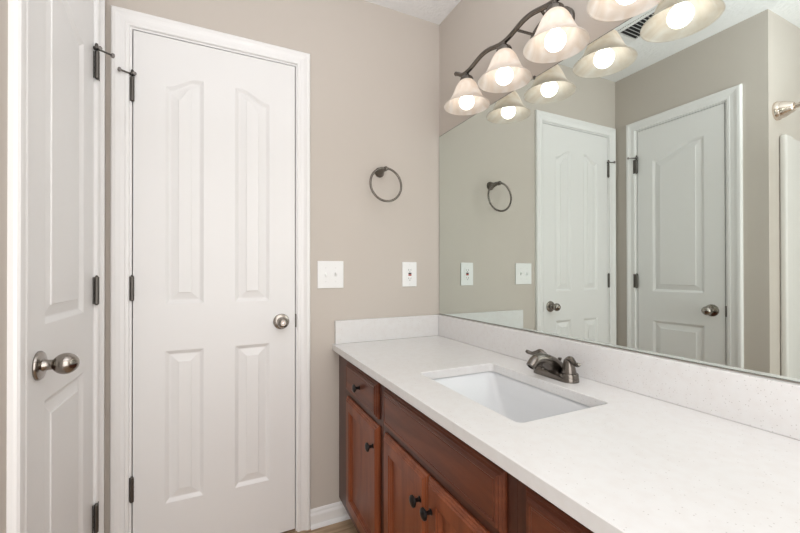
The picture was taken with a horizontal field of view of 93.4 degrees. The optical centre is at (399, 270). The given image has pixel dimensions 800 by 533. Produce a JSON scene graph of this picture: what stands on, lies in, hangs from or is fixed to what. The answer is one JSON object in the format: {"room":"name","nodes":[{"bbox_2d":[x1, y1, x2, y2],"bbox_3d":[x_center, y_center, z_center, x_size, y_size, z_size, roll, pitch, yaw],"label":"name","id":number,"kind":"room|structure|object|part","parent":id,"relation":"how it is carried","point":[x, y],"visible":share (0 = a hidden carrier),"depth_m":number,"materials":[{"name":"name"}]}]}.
{"room":"bathroom","nodes":[
{"label":"bathroom","id":0,"kind":"room"},
{"bbox_2d":[0,0,105,532],"bbox_3d":[-0.954,-0.075,0.984,0.120,2.440,0.801,0,0,-25],"label":"wall","id":1,"kind":"structure","parent":0,"point":[3,3],"depth_m":0.73,"materials":[{"name":"beige paint"}]},
{"bbox_2d":[6,0,104,532],"bbox_3d":[-0.959,0.072,0.992,0.158,2.145,0.616,0,0,-25],"label":"trim","id":2,"kind":"structure","parent":1,"relation":"attached to","point":[18,10],"depth_m":0.78,"materials":[{"name":"white paint"}]},
{"bbox_2d":[28,0,114,532],"bbox_3d":[-0.896,0.116,1.049,0.110,2.033,0.508,0,0,-25],"label":"door","id":3,"kind":"structure","parent":1,"relation":"in","point":[63,288],"depth_m":0.99,"materials":[{"name":"white paint"}]},
{"bbox_3d":[-0.826,0.219,0.867,0.010,0.067,0.067,0,0,-25],"label":"knob","id":4,"kind":"part","parent":3,"relation":"part of","materials":[{"name":"silver metal"}]},
{"bbox_2d":[105,0,438,532],"bbox_3d":[-0.457,-0.073,1.730,1.658,2.440,0.120,0,0,-25],"label":"wall","id":5,"kind":"structure","parent":0,"point":[374,68],"depth_m":1.77,"materials":[{"name":"beige paint"}]},
{"bbox_2d":[117,30,294,532],"bbox_3d":[-0.742,0.118,1.507,0.635,2.033,0.107,0,0,-25],"label":"door","id":6,"kind":"structure","parent":5,"relation":"in","point":[212,281],"depth_m":1.52,"materials":[{"name":"white paint"}]},
{"bbox_3d":[-0.513,0.222,1.630,0.067,0.067,0.010,0,0,-25],"label":"knob","id":7,"kind":"part","parent":6,"relation":"part of","materials":[{"name":"silver metal"}]},
{"bbox_2d":[110,5,309,532],"bbox_3d":[-0.757,0.074,1.589,0.724,2.145,0.158,0,0,-25],"label":"trim","id":8,"kind":"structure","parent":5,"relation":"attached to","point":[124,21],"depth_m":1.40,"materials":[{"name":"white paint"}]},
{"bbox_2d":[310,501,349,529],"bbox_3d":[-0.303,1.108,1.718,0.208,0.078,0.025,0,0,-25],"label":"baseboard","id":9,"kind":"structure","parent":5,"relation":"attached to","point":[333,513],"depth_m":1.71,"materials":[{"name":"white paint"}]},
{"bbox_3d":[-0.300,1.139,1.712,0.208,0.015,0.012,0,0,-25],"label":"shoe moulding","id":10,"kind":"part","parent":9,"relation":"part of","materials":[{"name":"white paint"}]},
{"bbox_2d":[317,261,342,287],"bbox_3d":[-0.316,0.020,1.722,0.121,0.124,0.016,0,0,-25],"label":"light switch","id":11,"kind":"object","parent":5,"relation":"attached to","point":[329,273],"visible":1,"depth_m":1.72,"materials":[{"name":"white plastic"}]},
{"bbox_2d":[369,166,401,201],"bbox_3d":[-0.081,-0.408,1.793,0.166,0.182,0.092,0,0,-25],"label":"towel ring","id":12,"kind":"object","parent":5,"relation":"attached to","point":[379,172],"visible":1,"depth_m":1.76,"materials":[{"name":"grey metal"}]},
{"bbox_2d":[402,262,416,286],"bbox_3d":[0.048,0.020,1.898,0.080,0.124,0.010,0,0,-25],"label":"wall outlet","id":13,"kind":"object","parent":5,"relation":"attached to","point":[409,269],"visible":1,"depth_m":1.90,"materials":[{"name":"white plastic"}]},
{"bbox_2d":[407,268,412,280],"bbox_3d":[0.049,0.020,1.897,0.033,0.067,0.002,0,0,-25],"label":"receptacle","id":14,"kind":"object","parent":13,"relation":"attached to","point":[409,270],"depth_m":1.90,"materials":[{"name":"white plastic"}]},
{"bbox_2d":[281,519,357,532],"bbox_3d":[-0.285,1.182,0.456,2.440,0.080,2.600,0,0,-25],"label":"floor","id":15,"kind":"structure","parent":0,"point":[347,526],"depth_m":1.67,"materials":[{"name":"brown wood"}]},
{"bbox_2d":[339,355,383,532],"bbox_3d":[0.056,0.755,1.609,0.586,0.782,0.526,0,0,-25],"label":"vanity cabinet","id":16,"kind":"object","parent":15,"relation":"on","point":[361,397],"visible":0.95,"depth_m":1.43,"materials":[{"name":"brown wood"}]},
{"bbox_3d":[-0.168,0.448,1.432,0.029,0.031,0.031,0,0,-25],"label":"knob","id":17,"kind":"part","parent":16,"relation":"part of","materials":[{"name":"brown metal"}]},
{"bbox_3d":[-0.152,0.449,1.448,0.016,0.125,0.352,0,0,-25],"label":"drawer","id":18,"kind":"part","parent":16,"relation":"part of","materials":[{"name":"brown wood"}]},
{"bbox_3d":[-0.150,0.770,1.445,0.016,0.471,0.357,0,0,-25],"label":"cabinet door","id":19,"kind":"part","parent":16,"relation":"part of","materials":[{"name":"brown wood"}]},
{"bbox_3d":[-0.106,0.610,1.303,0.029,0.031,0.031,0,0,-25],"label":"knob","id":20,"kind":"part","parent":16,"relation":"part of","materials":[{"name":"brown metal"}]},
{"bbox_2d":[384,386,517,532],"bbox_3d":[0.305,0.753,1.085,0.586,0.782,0.632,0,0,-25],"label":"vanity cabinet","id":21,"kind":"object","parent":15,"relation":"on","point":[435,482],"visible":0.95,"depth_m":0.93,"materials":[{"name":"brown wood"}]},
{"bbox_3d":[0.010,0.768,1.107,0.016,0.471,0.288,0,0,-25],"label":"cabinet door","id":22,"kind":"part","parent":21,"relation":"part of","materials":[{"name":"brown wood"}]},
{"bbox_3d":[0.040,0.608,0.995,0.029,0.031,0.031,0,0,-25],"label":"knob","id":23,"kind":"part","parent":21,"relation":"part of","materials":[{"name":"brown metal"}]},
{"bbox_3d":[0.065,0.607,0.942,0.029,0.031,0.031,0,0,-25],"label":"knob","id":24,"kind":"part","parent":21,"relation":"part of","materials":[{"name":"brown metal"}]},
{"bbox_3d":[0.136,0.767,0.844,0.016,0.471,0.288,0,0,-25],"label":"cabinet door","id":25,"kind":"part","parent":21,"relation":"part of","materials":[{"name":"brown wood"}]},
{"bbox_2d":[332,314,799,532],"bbox_3d":[0.298,0.295,1.120,0.576,0.134,1.628,0,0,-25],"label":"countertop","id":26,"kind":"structure","parent":21,"relation":"on","point":[662,445],"depth_m":0.78,"materials":[{"name":"white stone"}]},
{"bbox_2d":[432,371,590,422],"bbox_3d":[0.295,0.434,1.089,0.341,0.144,0.502,0,0,-25],"label":"undermount sink","id":27,"kind":"object","parent":26,"relation":"in","point":[518,401],"visible":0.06,"depth_m":1.25,"materials":[{"name":"white ceramic"}]},
{"bbox_2d":[525,349,580,383],"bbox_3d":[0.472,0.294,1.175,0.153,0.080,0.158,0,0,18],"label":"bathroom faucet","id":28,"kind":"object","parent":26,"relation":"on","point":[540,362],"visible":1,"depth_m":1.14,"materials":[{"name":"grey metal"}]},
{"bbox_3d":[0.451,0.272,1.246,0.022,0.028,0.073,0,0,-41],"label":"lever","id":29,"kind":"part","parent":28,"relation":"part of","materials":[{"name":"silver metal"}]},
{"bbox_3d":[0.451,0.288,1.166,0.143,0.069,0.054,0,0,-25],"label":"spout","id":30,"kind":"part","parent":28,"relation":"part of","materials":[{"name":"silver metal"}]},
{"bbox_3d":[0.488,0.325,1.184,0.058,0.018,0.160,0,0,-25],"label":"plate","id":31,"kind":"part","parent":28,"relation":"part of","materials":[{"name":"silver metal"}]},
{"bbox_3d":[0.510,0.294,1.138,0.055,0.060,0.055,0,0,-25],"label":"handle","id":32,"kind":"part","parent":28,"relation":"part of","materials":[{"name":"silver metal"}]},
{"bbox_3d":[0.513,0.271,1.116,0.022,0.028,0.073,0,0,-10],"label":"lever","id":33,"kind":"part","parent":28,"relation":"part of","materials":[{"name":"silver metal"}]},
{"bbox_2d":[518,480,593,532],"bbox_3d":[0.539,0.750,0.593,0.586,0.782,0.456,0,0,-25],"label":"vanity cabinet","id":34,"kind":"object","parent":15,"relation":"on","point":[536,514],"visible":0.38,"depth_m":0.63,"materials":[{"name":"brown wood"}]},
{"bbox_3d":[0.324,0.700,0.491,0.019,0.682,0.456,0,0,-25],"label":"frame","id":35,"kind":"part","parent":34,"relation":"part of","materials":[{"name":"brown wood"}]},
{"bbox_2d":[365,0,460,24],"bbox_3d":[-0.284,-1.338,0.457,2.440,0.080,2.580,0,0,-25],"label":"ceiling","id":36,"kind":"structure","parent":0,"point":[434,11],"depth_m":1.85,"materials":[{"name":"white paint"}]},
{"bbox_2d":[439,0,799,383],"bbox_3d":[0.791,-0.078,0.896,0.120,2.440,2.460,0,0,-25],"label":"wall","id":37,"kind":"structure","parent":0,"point":[473,26],"depth_m":1.64,"materials":[{"name":"beige paint"}]},
{"bbox_2d":[444,0,661,114],"bbox_3d":[0.435,-0.781,1.261,0.210,0.221,0.878,0,0,-25],"label":"vanity light","id":38,"kind":"object","parent":37,"relation":"attached to","point":[557,37],"visible":1,"depth_m":1.22,"materials":[{"name":"white glass"}]},
{"bbox_3d":[0.277,-0.724,1.567,0.062,0.110,0.062,0,0,-25],"label":"bulb","id":39,"kind":"part","parent":38,"relation":"part of","materials":[{"name":"white glass"}]},
{"bbox_3d":[0.277,-0.736,1.567,0.189,0.106,0.189,0,0,-25],"label":"lamp shade","id":40,"kind":"part","parent":38,"relation":"part of","materials":[{"name":"white glass"}]},
{"bbox_3d":[0.376,-0.725,1.360,0.062,0.110,0.062,0,0,-25],"label":"bulb","id":41,"kind":"part","parent":38,"relation":"part of","materials":[{"name":"white glass"}]},
{"bbox_3d":[0.376,-0.737,1.360,0.189,0.106,0.189,0,0,-25],"label":"lamp shade","id":42,"kind":"part","parent":38,"relation":"part of","materials":[{"name":"white glass"}]},
{"bbox_3d":[0.516,-0.827,1.304,0.026,0.130,0.190,0,0,-25],"label":"wall plate","id":43,"kind":"part","parent":38,"relation":"part of","materials":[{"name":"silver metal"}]},
{"bbox_3d":[0.474,-0.726,1.152,0.062,0.110,0.062,0,0,-25],"label":"bulb","id":44,"kind":"part","parent":38,"relation":"part of","materials":[{"name":"white glass"}]},
{"bbox_3d":[0.474,-0.738,1.152,0.189,0.106,0.189,0,0,-25],"label":"lamp shade","id":45,"kind":"part","parent":38,"relation":"part of","materials":[{"name":"white glass"}]},
{"bbox_3d":[0.573,-0.738,0.945,0.189,0.106,0.189,0,0,-25],"label":"lamp shade","id":46,"kind":"part","parent":38,"relation":"part of","materials":[{"name":"white glass"}]},
{"bbox_3d":[0.573,-0.727,0.945,0.062,0.110,0.062,0,0,-25],"label":"bulb","id":47,"kind":"part","parent":38,"relation":"part of","materials":[{"name":"white glass"}]},
{"bbox_2d":[438,314,799,439],"bbox_3d":[0.549,0.281,1.239,0.020,0.106,1.627,0,0,-25],"label":"backsplash","id":48,"kind":"structure","parent":37,"relation":"attached to","point":[768,404],"depth_m":0.96,"materials":[{"name":"white stone"}]},
{"bbox_2d":[439,0,799,382],"bbox_3d":[0.553,-0.243,1.246,0.008,0.935,1.619,0,0,-25],"label":"wall mirror","id":49,"kind":"object","parent":37,"relation":"attached to","point":[640,192],"visible":0.97,"depth_m":1.01,"materials":[{"name":"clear mirror"}]}
]}

